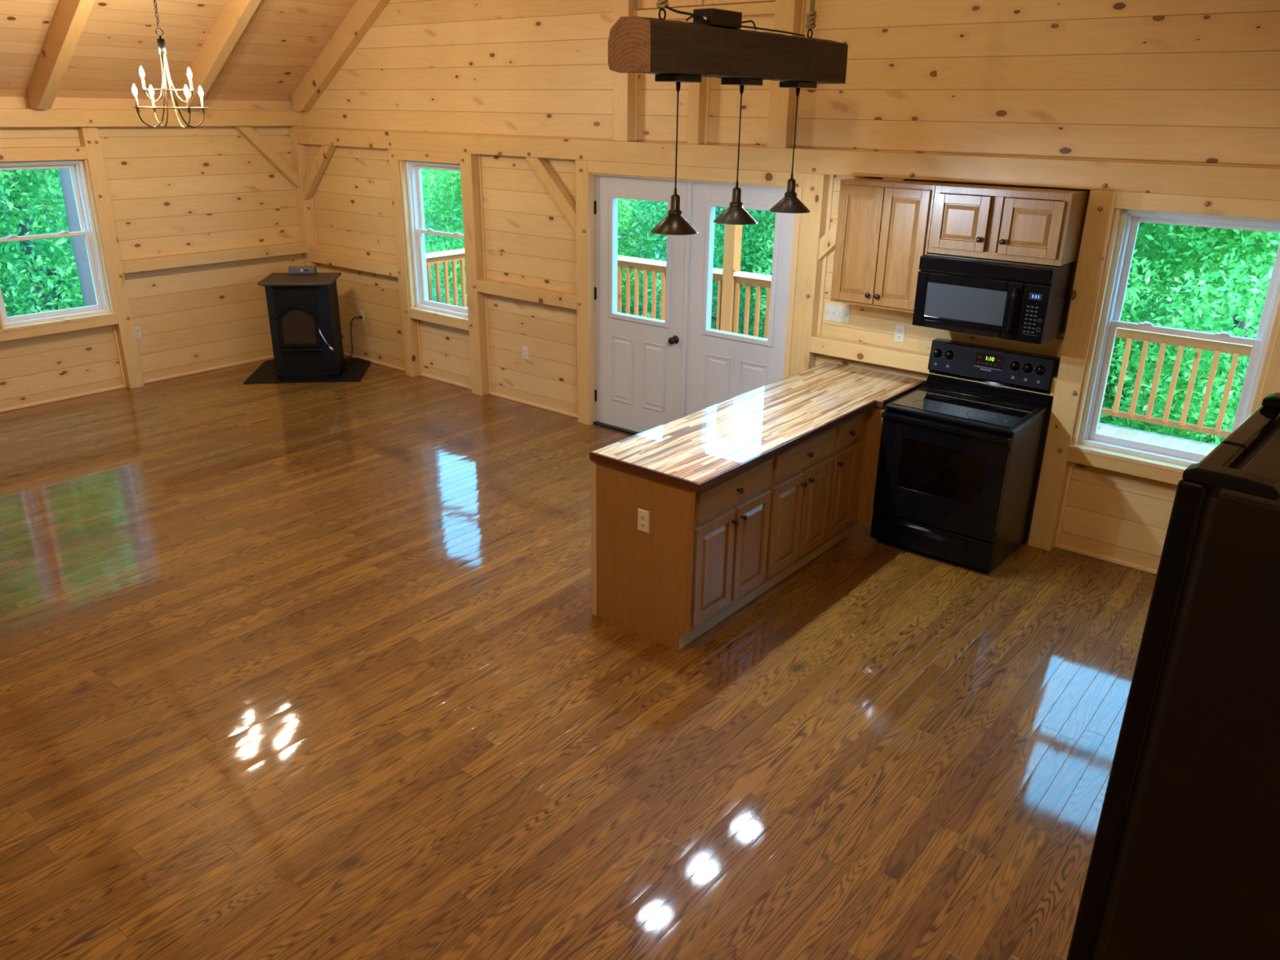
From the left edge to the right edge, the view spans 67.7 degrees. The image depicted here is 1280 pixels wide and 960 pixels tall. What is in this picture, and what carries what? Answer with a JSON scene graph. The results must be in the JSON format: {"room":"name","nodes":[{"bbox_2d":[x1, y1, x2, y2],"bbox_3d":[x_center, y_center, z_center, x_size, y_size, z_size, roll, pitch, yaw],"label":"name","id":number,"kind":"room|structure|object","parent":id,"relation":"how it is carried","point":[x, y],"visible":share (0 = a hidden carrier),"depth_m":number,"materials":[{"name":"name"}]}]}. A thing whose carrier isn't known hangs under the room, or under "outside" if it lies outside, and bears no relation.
{"room":"open-plan cabin kitchen","nodes":[
{"label":"open-plan cabin kitchen","id":0,"kind":"room"},
{"bbox_2d":[0,125,303,408],"bbox_3d":[-6.624,-1.383,6.687,0.150,2.620,9.650,17,26,36],"label":"wall","id":1,"kind":"structure","parent":0,"point":[174,190],"depth_m":9.17,"materials":[{"name":"brown wood"}]},
{"bbox_2d":[0,146,87,161],"bbox_3d":[-5.420,-2.575,7.582,0.116,0.105,1.920,17,26,36],"label":"trim","id":2,"kind":"structure","parent":1,"relation":"attached to","point":[63,153],"depth_m":8.00,"materials":[{"name":"brown wood"}]},
{"bbox_2d":[0,159,116,332],"bbox_3d":[-5.166,-2.035,8.239,0.204,1.370,0.940,17,26,36],"label":"window","id":3,"kind":"structure","parent":1,"relation":"in","point":[78,169],"depth_m":8.43,"materials":[{"name":"white plastic"}]},
{"bbox_2d":[0,315,118,342],"bbox_3d":[-5.446,-1.232,8.110,0.100,0.100,1.920,17,26,36],"label":"trim","id":4,"kind":"structure","parent":1,"relation":"attached to","point":[113,320],"depth_m":8.40,"materials":[{"name":"brown wood"}]},
{"bbox_2d":[26,0,94,109],"bbox_3d":[-3.018,-4.058,5.817,4.960,3.406,0.100,17,26,36],"label":"trim","id":5,"kind":"structure","parent":1,"relation":"attached to","point":[70,17],"depth_m":7.31,"materials":[{"name":"brown wood"}]},
{"bbox_2d":[76,126,144,388],"bbox_3d":[-4.789,-1.970,8.673,0.116,2.325,0.130,17,26,36],"label":"trim","id":6,"kind":"structure","parent":1,"relation":"attached to","point":[89,137],"depth_m":8.62,"materials":[{"name":"brown wood"}]},
{"bbox_2d":[111,324,125,385],"bbox_3d":[-4.885,-1.176,8.952,0.020,0.600,0.020,17,26,36],"label":"trim","id":7,"kind":"structure","parent":1,"relation":"attached to","point":[113,326],"depth_m":8.95,"materials":[{"name":"brown wood"}]},
{"bbox_2d":[0,355,274,412],"bbox_3d":[-6.607,-0.141,7.071,0.020,0.028,9.550,17,26,36],"label":"baseboard","id":8,"kind":"structure","parent":1,"relation":"attached to","point":[52,400],"depth_m":9.03,"materials":[{"name":"brown wood"}]},
{"bbox_2d":[133,326,142,339],"bbox_3d":[-4.760,-1.391,9.040,0.009,0.116,0.072,17,26,36],"label":"wall outlet","id":9,"kind":"object","parent":1,"relation":"attached to","point":[137,329],"visible":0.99,"depth_m":9.04,"materials":[{"name":"beige plastic"}]},
{"bbox_2d":[0,96,293,111],"bbox_3d":[-6.537,-2.501,6.191,0.030,0.135,9.650,17,26,36],"label":"trim","id":10,"kind":"structure","parent":1,"relation":"attached to","point":[5,102],"depth_m":8.49,"materials":[{"name":"brown wood"}]},
{"bbox_2d":[0,108,304,127],"bbox_3d":[-6.486,-2.356,6.202,0.166,0.140,9.650,17,26,36],"label":"beam","id":11,"kind":"structure","parent":1,"relation":"attached to","point":[9,117],"depth_m":8.46,"materials":[{"name":"brown wood"}]},
{"bbox_2d":[121,241,306,273],"bbox_3d":[-4.158,-2.208,9.434,0.100,0.103,1.900,17,26,36],"label":"trim","id":12,"kind":"structure","parent":1,"relation":"attached to","point":[255,252],"depth_m":9.33,"materials":[{"name":"brown wood"}]},
{"bbox_2d":[177,0,261,110],"bbox_3d":[-2.239,-4.398,6.721,4.960,3.406,0.100,17,26,36],"label":"trim","id":13,"kind":"structure","parent":1,"relation":"attached to","point":[235,15],"depth_m":8.11,"materials":[{"name":"brown wood"}]},
{"bbox_2d":[233,126,299,187],"bbox_3d":[-3.739,-3.231,9.577,0.080,0.603,0.603,17,26,36],"label":"trim","id":14,"kind":"structure","parent":1,"relation":"attached to","point":[249,133],"depth_m":9.56,"materials":[{"name":"brown wood"}]},
{"bbox_2d":[0,0,356,101],"bbox_3d":[-2.557,-2.869,2.655,10.560,3.619,10.000,17,26,36],"label":"ceiling","id":15,"kind":"structure","parent":0,"point":[282,40],"depth_m":8.06,"materials":[{"name":"brown wood"}]},
{"bbox_2d":[132,0,208,128],"bbox_3d":[-3.219,-3.240,6.313,0.472,1.712,0.472,-11,24,-28],"label":"chandelier","id":16,"kind":"object","parent":15,"relation":"hanging from","point":[161,42],"visible":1,"depth_m":6.49,"materials":[{"name":"white metal"}]},
{"bbox_2d":[608,0,848,235],"bbox_3d":[0.488,-2.593,4.190,0.251,2.846,1.650,17,26,36],"label":"pendant light","id":17,"kind":"object","parent":15,"relation":"hanging from","point":[714,45],"visible":1,"depth_m":4.23,"materials":[{"name":"brown wood"}]},
{"bbox_2d":[0,355,1156,959],"bbox_3d":[-2.585,1.099,4.241,10.460,0.120,9.800,17,26,36],"label":"floor","id":18,"kind":"structure","parent":0,"point":[317,670],"depth_m":4.27,"materials":[{"name":"brown wood"}]},
{"bbox_2d":[243,358,370,383],"bbox_3d":[-3.348,-1.119,9.731,1.100,0.012,0.920,-2,21,-7],"label":"hearth pad","id":19,"kind":"object","parent":18,"relation":"on","point":[264,373],"visible":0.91,"depth_m":9.55,"materials":[{"name":"black stone"}]},
{"bbox_2d":[257,272,345,381],"bbox_3d":[-3.300,-1.511,9.413,0.670,0.950,0.667,-2,21,-7],"label":"stove","id":20,"kind":"object","parent":19,"relation":"on","point":[304,313],"visible":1,"depth_m":9.18,"materials":[{"name":"black metal"}]},
{"bbox_2d":[288,266,316,274],"bbox_3d":[-3.344,-2.082,9.466,0.260,0.072,0.067,-2,21,-7],"label":"control box","id":21,"kind":"object","parent":20,"relation":"on","point":[292,269],"visible":1,"depth_m":9.44,"materials":[{"name":"grey plastic"}]},
{"bbox_2d":[342,315,362,368],"bbox_3d":[-3.060,-1.406,9.812,0.252,0.469,0.601,15,25,31],"label":"power cord","id":22,"kind":"object","parent":19,"relation":"on","point":[359,317],"visible":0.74,"depth_m":9.99,"materials":[{"name":"black plastic"}]},
{"bbox_2d":[591,456,773,650],"bbox_3d":[0.237,0.288,5.042,0.677,0.888,0.728,17,26,36],"label":"base cabinet","id":23,"kind":"object","parent":18,"relation":"on","point":[702,557],"visible":0.93,"depth_m":4.80,"materials":[{"name":"brown wood"}]},
{"bbox_2d":[637,508,649,533],"bbox_3d":[0.015,0.202,4.699,0.072,0.116,0.009,17,26,36],"label":"wall outlet","id":24,"kind":"object","parent":23,"relation":"attached to","point":[643,516],"visible":1,"depth_m":4.69,"materials":[{"name":"beige plastic"}]},
{"bbox_2d":[640,514,645,520],"bbox_3d":[0.014,0.183,4.690,0.034,0.028,0.003,17,26,36],"label":"receptacle","id":25,"kind":"object","parent":24,"relation":"attached to","point":[642,517],"depth_m":4.69,"materials":[{"name":"beige plastic"}]},
{"bbox_2d":[640,521,645,528],"bbox_3d":[0.013,0.223,4.705,0.034,0.028,0.003,17,26,36],"label":"receptacle","id":26,"kind":"object","parent":24,"relation":"attached to","point":[642,524],"depth_m":4.70,"materials":[{"name":"beige plastic"}]},
{"bbox_2d":[589,362,925,492],"bbox_3d":[0.793,-0.372,5.473,0.722,0.042,2.445,17,26,36],"label":"countertop","id":27,"kind":"structure","parent":23,"relation":"on","point":[698,451],"depth_m":5.21,"materials":[{"name":"brown wood"}]},
{"bbox_2d":[755,426,836,597],"bbox_3d":[0.695,0.099,5.546,0.640,0.888,0.681,17,26,36],"label":"base cabinet","id":28,"kind":"object","parent":18,"relation":"on","point":[802,474],"visible":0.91,"depth_m":5.34,"materials":[{"name":"brown wood"}]},
{"bbox_2d":[816,406,886,556],"bbox_3d":[1.068,-0.049,5.939,0.693,0.888,0.436,17,26,36],"label":"base cabinet","id":29,"kind":"object","parent":18,"relation":"on","point":[855,454],"visible":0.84,"depth_m":5.81,"materials":[{"name":"brown wood"}]},
{"bbox_2d":[870,337,1060,573],"bbox_3d":[1.958,-0.160,5.832,0.762,1.197,0.735,17,26,36],"label":"electric range","id":30,"kind":"object","parent":18,"relation":"on","point":[960,460],"visible":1,"depth_m":5.67,"materials":[{"name":"black metal"}]},
{"bbox_2d":[872,410,1013,542],"bbox_3d":[1.750,-0.026,5.608,0.756,0.640,0.072,17,26,36],"label":"oven","id":31,"kind":"object","parent":30,"relation":"in","point":[949,477],"depth_m":5.59,"materials":[{"name":"metal"}]},
{"bbox_2d":[884,384,1046,433],"bbox_3d":[1.939,-0.433,5.695,0.762,0.019,0.600,17,26,36],"label":"cooktop","id":32,"kind":"object","parent":30,"relation":"in","point":[959,406],"depth_m":5.64,"materials":[{"name":"black glass"}]},
{"bbox_2d":[1066,392,1279,959],"bbox_3d":[1.797,0.767,2.631,0.796,1.787,0.906,19,28,39],"label":"refrigerator","id":33,"kind":"object","parent":18,"relation":"on","point":[1184,861],"visible":1,"depth_m":2.35,"materials":[{"name":"black metal"}]},
{"bbox_2d":[302,0,1279,569],"bbox_3d":[0.487,-3.039,6.659,10.460,5.923,0.150,17,26,36],"label":"wall","id":34,"kind":"structure","parent":0,"point":[1181,82],"depth_m":6.26,"materials":[{"name":"brown wood"}]},
{"bbox_2d":[288,125,319,272],"bbox_3d":[-3.517,-2.517,10.126,0.146,2.325,0.116,17,26,36],"label":"trim","id":35,"kind":"structure","parent":34,"relation":"attached to","point":[297,150],"depth_m":9.94,"materials":[{"name":"brown wood"}]},
{"bbox_2d":[302,145,336,199],"bbox_3d":[-3.243,-3.107,9.678,0.553,0.553,0.080,17,26,36],"label":"trim","id":36,"kind":"structure","parent":34,"relation":"attached to","point":[325,153],"depth_m":9.66,"materials":[{"name":"brown wood"}]},
{"bbox_2d":[291,0,390,111],"bbox_3d":[-1.504,-4.719,7.573,4.960,3.406,0.100,17,26,36],"label":"trim","id":37,"kind":"structure","parent":34,"relation":"attached to","point":[363,14],"depth_m":8.94,"materials":[{"name":"brown wood"}]},
{"bbox_2d":[309,250,398,277],"bbox_3d":[-2.898,-2.204,9.711,1.480,0.110,0.116,17,26,36],"label":"trim","id":38,"kind":"structure","parent":34,"relation":"attached to","point":[379,267],"depth_m":9.66,"materials":[{"name":"brown wood"}]},
{"bbox_2d":[359,309,364,320],"bbox_3d":[-2.903,-1.721,9.970,0.072,0.116,0.009,17,26,36],"label":"wall outlet","id":39,"kind":"object","parent":34,"relation":"attached to","point":[362,311],"visible":1,"depth_m":9.96,"materials":[{"name":"beige plastic"}]},
{"bbox_2d":[388,149,420,377],"bbox_3d":[-2.272,-2.057,9.225,0.130,2.155,0.116,17,26,36],"label":"trim","id":40,"kind":"structure","parent":34,"relation":"attached to","point":[409,326],"depth_m":9.22,"materials":[{"name":"brown wood"}]},
{"bbox_2d":[416,319,422,373],"bbox_3d":[-2.190,-1.336,9.492,0.020,0.580,0.020,17,26,36],"label":"trim","id":41,"kind":"structure","parent":34,"relation":"attached to","point":[417,320],"depth_m":9.49,"materials":[{"name":"brown wood"}]},
{"bbox_2d":[396,149,460,164],"bbox_3d":[-1.872,-2.901,8.563,0.860,0.090,0.116,17,26,36],"label":"trim","id":42,"kind":"structure","parent":34,"relation":"attached to","point":[408,155],"depth_m":8.52,"materials":[{"name":"brown wood"}]},
{"bbox_2d":[399,160,468,322],"bbox_3d":[-1.843,-2.221,8.871,0.870,1.400,0.204,17,26,36],"label":"window","id":43,"kind":"structure","parent":34,"relation":"in","point":[410,171],"depth_m":9.04,"materials":[{"name":"white plastic"}]},
{"bbox_2d":[408,310,468,330],"bbox_3d":[-1.887,-1.541,9.099,0.860,0.095,0.100,17,26,36],"label":"trim","id":44,"kind":"structure","parent":34,"relation":"attached to","point":[412,314],"depth_m":9.05,"materials":[{"name":"brown wood"}]},
{"bbox_2d":[459,153,488,395],"bbox_3d":[-1.495,-1.820,8.645,0.145,2.155,0.116,17,26,36],"label":"trim","id":45,"kind":"structure","parent":34,"relation":"attached to","point":[469,175],"depth_m":8.57,"materials":[{"name":"brown wood"}]},
{"bbox_2d":[477,154,486,278],"bbox_3d":[-1.394,-2.319,8.435,0.020,1.070,0.020,17,26,36],"label":"trim","id":46,"kind":"structure","parent":34,"relation":"attached to","point":[478,155],"depth_m":8.42,"materials":[{"name":"brown wood"}]},
{"bbox_2d":[484,293,491,392],"bbox_3d":[-1.409,-1.273,8.842,0.020,0.955,0.020,17,26,36],"label":"trim","id":47,"kind":"structure","parent":34,"relation":"attached to","point":[485,294],"depth_m":8.83,"materials":[{"name":"brown wood"}]},
{"bbox_2d":[522,346,528,359],"bbox_3d":[-1.030,-1.140,8.573,0.072,0.116,0.009,17,26,36],"label":"wall outlet","id":48,"kind":"object","parent":34,"relation":"attached to","point":[525,349],"visible":1,"depth_m":8.57,"materials":[{"name":"beige plastic"}]},
{"bbox_2d":[476,278,577,310],"bbox_3d":[-0.964,-1.617,8.274,1.210,0.110,0.100,17,26,36],"label":"trim","id":49,"kind":"structure","parent":34,"relation":"attached to","point":[528,293],"depth_m":8.22,"materials":[{"name":"brown wood"}]},
{"bbox_2d":[525,156,576,232],"bbox_3d":[-0.701,-2.326,7.780,0.563,0.563,0.080,17,26,36],"label":"brace","id":50,"kind":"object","parent":34,"relation":"attached to","point":[557,190],"depth_m":7.72,"materials":[{"name":"brown wood"}]},
{"bbox_2d":[575,160,589,425],"bbox_3d":[-0.447,-1.499,7.862,0.130,2.155,0.116,17,26,36],"label":"trim","id":51,"kind":"structure","parent":34,"relation":"attached to","point":[581,166],"depth_m":7.80,"materials":[{"name":"brown wood"}]},
{"bbox_2d":[593,421,639,435],"bbox_3d":[0.360,-0.286,7.719,1.854,0.020,0.135,17,26,36],"label":"threshold","id":52,"kind":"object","parent":34,"relation":"attached to","point":[597,423],"depth_m":8.07,"materials":[{"name":"black metal"}]},
{"bbox_2d":[613,0,637,142],"bbox_3d":[-0.097,-3.979,6.637,0.140,3.065,0.100,17,26,36],"label":"trim","id":53,"kind":"structure","parent":34,"relation":"attached to","point":[624,83],"depth_m":7.04,"materials":[{"name":"brown wood"}]},
{"bbox_2d":[634,72,638,141],"bbox_3d":[-0.025,-2.923,7.028,0.020,0.815,0.020,17,26,36],"label":"trim","id":54,"kind":"structure","parent":34,"relation":"attached to","point":[636,101],"depth_m":7.08,"materials":[{"name":"brown wood"}]},
{"bbox_2d":[593,174,687,432],"bbox_3d":[-0.022,-1.344,7.594,0.930,2.028,0.131,17,26,36],"label":"door","id":55,"kind":"structure","parent":34,"relation":"in","point":[638,358],"depth_m":7.66,"materials":[{"name":"paint"}]},
{"bbox_2d":[680,181,692,417],"bbox_3d":[0.348,-1.232,7.319,0.036,2.028,0.015,17,26,36],"label":"door frame","id":56,"kind":"structure","parent":34,"relation":"attached to","point":[689,192],"depth_m":7.27,"materials":[{"name":"paint"}]},
{"bbox_2d":[587,173,802,425],"bbox_3d":[0.370,-1.232,7.327,1.920,2.066,0.175,17,26,36],"label":"trim","id":57,"kind":"structure","parent":34,"relation":"attached to","point":[591,176],"depth_m":7.51,"materials":[{"name":"brown wood"}]},
{"bbox_2d":[587,160,804,186],"bbox_3d":[0.366,-2.221,6.900,1.910,0.090,0.100,17,26,36],"label":"trim","id":58,"kind":"structure","parent":34,"relation":"attached to","point":[708,174],"depth_m":6.81,"materials":[{"name":"brown wood"}]},
{"bbox_2d":[687,17,706,144],"bbox_3d":[0.407,-2.772,6.657,0.095,0.815,0.100,17,26,36],"label":"trim","id":59,"kind":"structure","parent":34,"relation":"attached to","point":[697,91],"depth_m":6.69,"materials":[{"name":"brown wood"}]},
{"bbox_2d":[632,1,775,20],"bbox_3d":[0.437,-3.189,6.509,1.215,0.070,0.050,17,26,36],"label":"trim","id":60,"kind":"structure","parent":34,"relation":"attached to","point":[757,8],"depth_m":6.38,"materials":[{"name":"brown wood"}]},
{"bbox_2d":[637,0,775,8],"bbox_3d":[0.477,-3.781,6.320,1.185,1.150,0.090,17,26,36],"label":"trim","id":61,"kind":"structure","parent":34,"relation":"attached to","point":[642,4],"depth_m":6.57,"materials":[{"name":"brown wood"}]},
{"bbox_2d":[704,77,710,144],"bbox_3d":[0.477,-2.770,6.652,0.020,0.815,0.020,17,26,36],"label":"trim","id":62,"kind":"structure","parent":34,"relation":"attached to","point":[708,86],"depth_m":6.71,"materials":[{"name":"brown wood"}]},
{"bbox_2d":[684,181,796,415],"bbox_3d":[0.737,-1.127,7.064,0.932,2.028,0.078,17,27,36],"label":"door","id":63,"kind":"structure","parent":34,"relation":"in","point":[722,366],"depth_m":7.05,"materials":[{"name":"paint"}]},
{"bbox_2d":[343,352,1157,574],"bbox_3d":[0.444,-0.254,7.628,10.030,0.028,0.020,17,26,36],"label":"baseboard","id":64,"kind":"structure","parent":34,"relation":"attached to","point":[1118,562],"depth_m":8.47,"materials":[{"name":"brown wood"}]},
{"bbox_2d":[767,0,801,147],"bbox_3d":[0.959,-3.647,5.851,0.145,3.045,0.100,17,26,36],"label":"trim","id":65,"kind":"structure","parent":34,"relation":"attached to","point":[787,12],"depth_m":6.25,"materials":[{"name":"brown wood"}]},
{"bbox_2d":[295,128,1279,200],"bbox_3d":[0.444,-2.306,6.790,10.030,0.150,0.116,17,26,36],"label":"beam","id":66,"kind":"structure","parent":34,"relation":"attached to","point":[1193,180],"depth_m":5.98,"materials":[{"name":"brown wood"}]},
{"bbox_2d":[791,0,805,147],"bbox_3d":[1.039,-2.963,6.095,0.020,1.595,0.020,17,26,36],"label":"trim","id":67,"kind":"structure","parent":34,"relation":"attached to","point":[803,2],"depth_m":6.13,"materials":[{"name":"brown wood"}]},
{"bbox_2d":[789,173,830,376],"bbox_3d":[1.148,-1.012,6.670,0.150,2.155,0.116,17,26,36],"label":"trim","id":68,"kind":"structure","parent":34,"relation":"attached to","point":[815,186],"depth_m":6.48,"materials":[{"name":"brown wood"}]},
{"bbox_2d":[817,174,834,335],"bbox_3d":[1.254,-1.510,6.457,0.025,1.070,0.020,17,26,36],"label":"trim","id":69,"kind":"structure","parent":34,"relation":"attached to","point":[832,176],"depth_m":6.47,"materials":[{"name":"brown wood"}]},
{"bbox_2d":[824,302,850,324],"bbox_3d":[1.345,-1.136,6.521,0.190,0.116,0.016,17,26,36],"label":"light switch","id":70,"kind":"object","parent":34,"relation":"attached to","point":[834,313],"visible":1,"depth_m":6.52,"materials":[{"name":"beige plastic"}]},
{"bbox_2d":[817,177,909,260],"bbox_3d":[1.438,-1.677,6.181,0.553,0.553,0.080,17,26,36],"label":"trim","id":71,"kind":"structure","parent":34,"relation":"attached to","point":[827,242],"depth_m":6.33,"materials":[{"name":"brown wood"}]},
{"bbox_2d":[830,177,956,312],"bbox_3d":[1.560,-1.468,5.943,0.608,0.748,0.397,17,26,36],"label":"upper cabinet","id":72,"kind":"object","parent":34,"relation":"attached to","point":[883,226],"visible":0.9,"depth_m":5.82,"materials":[{"name":"brown wood"}]},
{"bbox_2d":[893,324,906,342],"bbox_3d":[1.708,-0.962,6.279,0.072,0.116,0.009,17,26,36],"label":"wall outlet","id":73,"kind":"object","parent":34,"relation":"attached to","point":[900,333],"visible":1,"depth_m":6.28,"materials":[{"name":"beige plastic"}]},
{"bbox_2d":[809,334,1057,395],"bbox_3d":[1.851,-0.756,6.171,1.645,0.110,0.100,17,26,36],"label":"trim","id":74,"kind":"structure","parent":34,"relation":"attached to","point":[897,357],"depth_m":6.33,"materials":[{"name":"brown wood"}]},
{"bbox_2d":[927,182,1090,266],"bbox_3d":[2.096,-1.476,5.477,0.762,0.381,0.397,17,26,36],"label":"upper cabinet","id":75,"kind":"object","parent":34,"relation":"attached to","point":[1039,225],"visible":0.98,"depth_m":5.33,"materials":[{"name":"brown wood"}]},
{"bbox_2d":[911,253,1077,344],"bbox_3d":[2.057,-1.086,5.585,0.760,0.418,0.497,17,26,36],"label":"microwave","id":76,"kind":"object","parent":75,"relation":"attached to","point":[1012,300],"visible":0.99,"depth_m":5.41,"materials":[{"name":"black plastic"}]},
{"bbox_2d":[1054,462,1074,544],"bbox_3d":[2.623,0.135,5.896,0.020,0.580,0.020,17,26,36],"label":"trim","id":77,"kind":"structure","parent":34,"relation":"attached to","point":[1071,465],"depth_m":5.89,"materials":[{"name":"brown wood"}]},
{"bbox_2d":[1027,189,1118,551],"bbox_3d":[2.541,-0.586,5.629,0.140,2.155,0.116,17,26,36],"label":"wooden post","id":78,"kind":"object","parent":34,"relation":"attached to","point":[1100,215],"depth_m":5.57,"materials":[{"name":"brown wood"}]},
{"bbox_2d":[1066,449,1182,484],"bbox_3d":[2.937,-0.067,5.494,0.880,0.095,0.100,17,26,36],"label":"trim","id":79,"kind":"structure","parent":34,"relation":"attached to","point":[1105,463],"depth_m":5.53,"materials":[{"name":"brown wood"}]},
{"bbox_2d":[1069,208,1279,473],"bbox_3d":[2.977,-0.748,5.269,0.880,1.400,0.204,17,26,36],"label":"window","id":80,"kind":"structure","parent":34,"relation":"in","point":[1126,222],"depth_m":5.36,"materials":[{"name":"white plastic"}]},
{"bbox_2d":[1114,191,1279,219],"bbox_3d":[2.952,-1.427,4.958,0.880,0.090,0.116,17,26,36],"label":"trim","id":81,"kind":"structure","parent":34,"relation":"attached to","point":[1202,205],"depth_m":4.95,"materials":[{"name":"brown wood"}]},
{"bbox_2d":[1257,321,1279,408],"bbox_3d":[3.334,-0.344,5.036,0.140,2.155,0.116,17,26,36],"label":"trim","id":82,"kind":"structure","parent":34,"relation":"attached to","point":[1272,380],"depth_m":4.95,"materials":[{"name":"brown wood"}]},
{"bbox_2d":[1096,422,1217,454],"bbox_3d":[1.418,-0.640,8.895,10.650,0.055,2.960,17,26,36],"label":"deck","id":83,"kind":"object","parent":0,"point":[1106,428],"depth_m":8.20,"materials":[{"name":"white wood"}]},
{"bbox_2d":[425,248,466,307],"bbox_3d":[-2.561,-2.329,11.607,0.140,0.817,2.820,17,26,36],"label":"deck railing","id":84,"kind":"object","parent":83,"relation":"on","point":[452,255],"visible":0.1,"depth_m":11.71,"materials":[{"name":"brown wood"}]},
{"bbox_2d":[720,207,742,332],"bbox_3d":[1.020,-2.827,10.365,0.140,2.945,0.140,17,26,36],"label":"post","id":85,"kind":"object","parent":83,"relation":"on","point":[733,233],"visible":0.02,"depth_m":10.51,"materials":[{"name":"brown wood"}]},
{"bbox_2d":[617,255,723,330],"bbox_3d":[-0.332,-2.338,11.714,3.300,0.817,0.140,17,26,36],"label":"deck railing","id":86,"kind":"object","parent":85,"relation":"attached to","point":[646,265],"visible":0.16,"depth_m":11.32,"materials":[{"name":"brown wood"}]},
{"bbox_2d":[733,271,1253,437],"bbox_3d":[3.745,-1.092,8.667,6.900,0.817,0.140,17,26,36],"label":"deck railing","id":87,"kind":"object","parent":85,"relation":"attached to","point":[749,279],"visible":0.31,"depth_m":8.12,"materials":[{"name":"brown wood"}]},
{"label":"outside","id":88,"kind":"structure","parent":0,"visible":0},
{"bbox_2d":[0,171,1278,435],"bbox_3d":[-1.218,-3.368,14.699,74.000,6.640,70.000,17,26,36],"label":"ground","id":89,"kind":"structure","parent":88,"point":[433,289],"depth_m":26.05,"materials":[{"name":"green plant"}]},
{"bbox_2d":[0,168,66,316],"bbox_3d":[-8.910,-3.955,10.854,4.787,8.968,4.511,-3,22,-9],"label":"leafy tree","id":90,"kind":"object","parent":89,"relation":"on","point":[23,199],"visible":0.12,"depth_m":11.53,"materials":[{"name":"green plant"}]},
{"bbox_2d":[0,168,84,316],"bbox_3d":[-7.982,-5.175,12.589,5.774,9.965,5.299,3,21,6],"label":"leafy tree","id":91,"kind":"object","parent":89,"relation":"on","point":[40,289],"visible":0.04,"depth_m":12.14,"materials":[{"name":"green plant"}]},
{"bbox_2d":[0,168,84,315],"bbox_3d":[-10.419,-6.835,15.547,6.606,12.036,7.136,3,21,5],"label":"leafy tree","id":92,"kind":"object","parent":89,"relation":"on","point":[47,254],"visible":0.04,"depth_m":14.57,"materials":[{"name":"green plant"}]},
{"bbox_2d":[58,168,97,306],"bbox_3d":[-6.514,-4.129,10.742,0.340,9.201,0.340,17,26,36],"label":"post","id":93,"kind":"object","parent":89,"relation":"on","point":[78,245],"visible":0.19,"depth_m":11.13,"materials":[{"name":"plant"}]},
{"bbox_2d":[421,168,651,306],"bbox_3d":[-1.823,-4.190,15.930,3.744,5.223,4.204,-16,27,-37],"label":"leafy tree","id":94,"kind":"object","parent":89,"relation":"on","point":[451,178],"visible":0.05,"depth_m":15.42,"materials":[{"name":"green plant"}]},
{"bbox_2d":[421,168,666,306],"bbox_3d":[-2.301,-5.738,18.605,5.283,7.192,5.667,-16,27,-37],"label":"leafy tree","id":95,"kind":"object","parent":89,"relation":"on","point":[442,221],"visible":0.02,"depth_m":18.22,"materials":[{"name":"green plant"}]},
{"bbox_2d":[617,200,765,336],"bbox_3d":[0.807,-6.117,20.717,5.440,7.709,5.583,4,21,7],"label":"leafy tree","id":96,"kind":"object","parent":89,"relation":"on","point":[640,304],"visible":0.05,"depth_m":20.48,"materials":[{"name":"green plant"}]},
{"bbox_2d":[624,199,771,337],"bbox_3d":[1.705,-3.856,15.559,3.909,5.543,3.848,17,26,36],"label":"leafy tree","id":97,"kind":"object","parent":89,"relation":"on","point":[655,204],"visible":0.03,"depth_m":15.58,"materials":[{"name":"green plant"}]},
{"bbox_2d":[655,202,773,337],"bbox_3d":[3.248,-5.380,19.416,5.464,7.327,5.647,17,26,36],"label":"leafy tree","id":98,"kind":"object","parent":89,"relation":"on","point":[666,203],"visible":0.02,"depth_m":19.68,"materials":[{"name":"green plant"}]},
{"bbox_2d":[713,208,775,337],"bbox_3d":[2.318,-3.070,14.029,2.613,5.441,3.984,-7,22,-18],"label":"leafy tree","id":99,"kind":"object","parent":89,"relation":"on","point":[762,253],"visible":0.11,"depth_m":14.39,"materials":[{"name":"green plant"}]},
{"bbox_2d":[1107,222,1226,424],"bbox_3d":[5.720,-3.251,13.414,4.699,5.876,4.409,17,26,36],"label":"leafy tree","id":100,"kind":"object","parent":89,"relation":"on","point":[1144,297],"visible":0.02,"depth_m":11.77,"materials":[{"name":"green plant"}]},
{"bbox_2d":[1101,226,1272,444],"bbox_3d":[8.293,-2.623,13.320,5.745,6.487,4.760,2,21,4],"label":"leafy tree","id":101,"kind":"object","parent":89,"relation":"on","point":[1236,322],"visible":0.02,"depth_m":12.89,"materials":[{"name":"green plant"}]},
{"bbox_2d":[1098,224,1279,444],"bbox_3d":[7.070,-1.309,10.113,4.497,5.366,4.289,17,26,36],"label":"leafy tree","id":102,"kind":"object","parent":89,"relation":"on","point":[1180,322],"visible":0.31,"depth_m":9.85,"materials":[{"name":"green plant"}]},
{"bbox_2d":[1098,222,1279,442],"bbox_3d":[5.434,-2.090,11.166,4.098,5.759,3.348,1,21,1],"label":"leafy tree","id":103,"kind":"object","parent":89,"relation":"on","point":[1184,254],"visible":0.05,"depth_m":10.45,"materials":[{"name":"green plant"}]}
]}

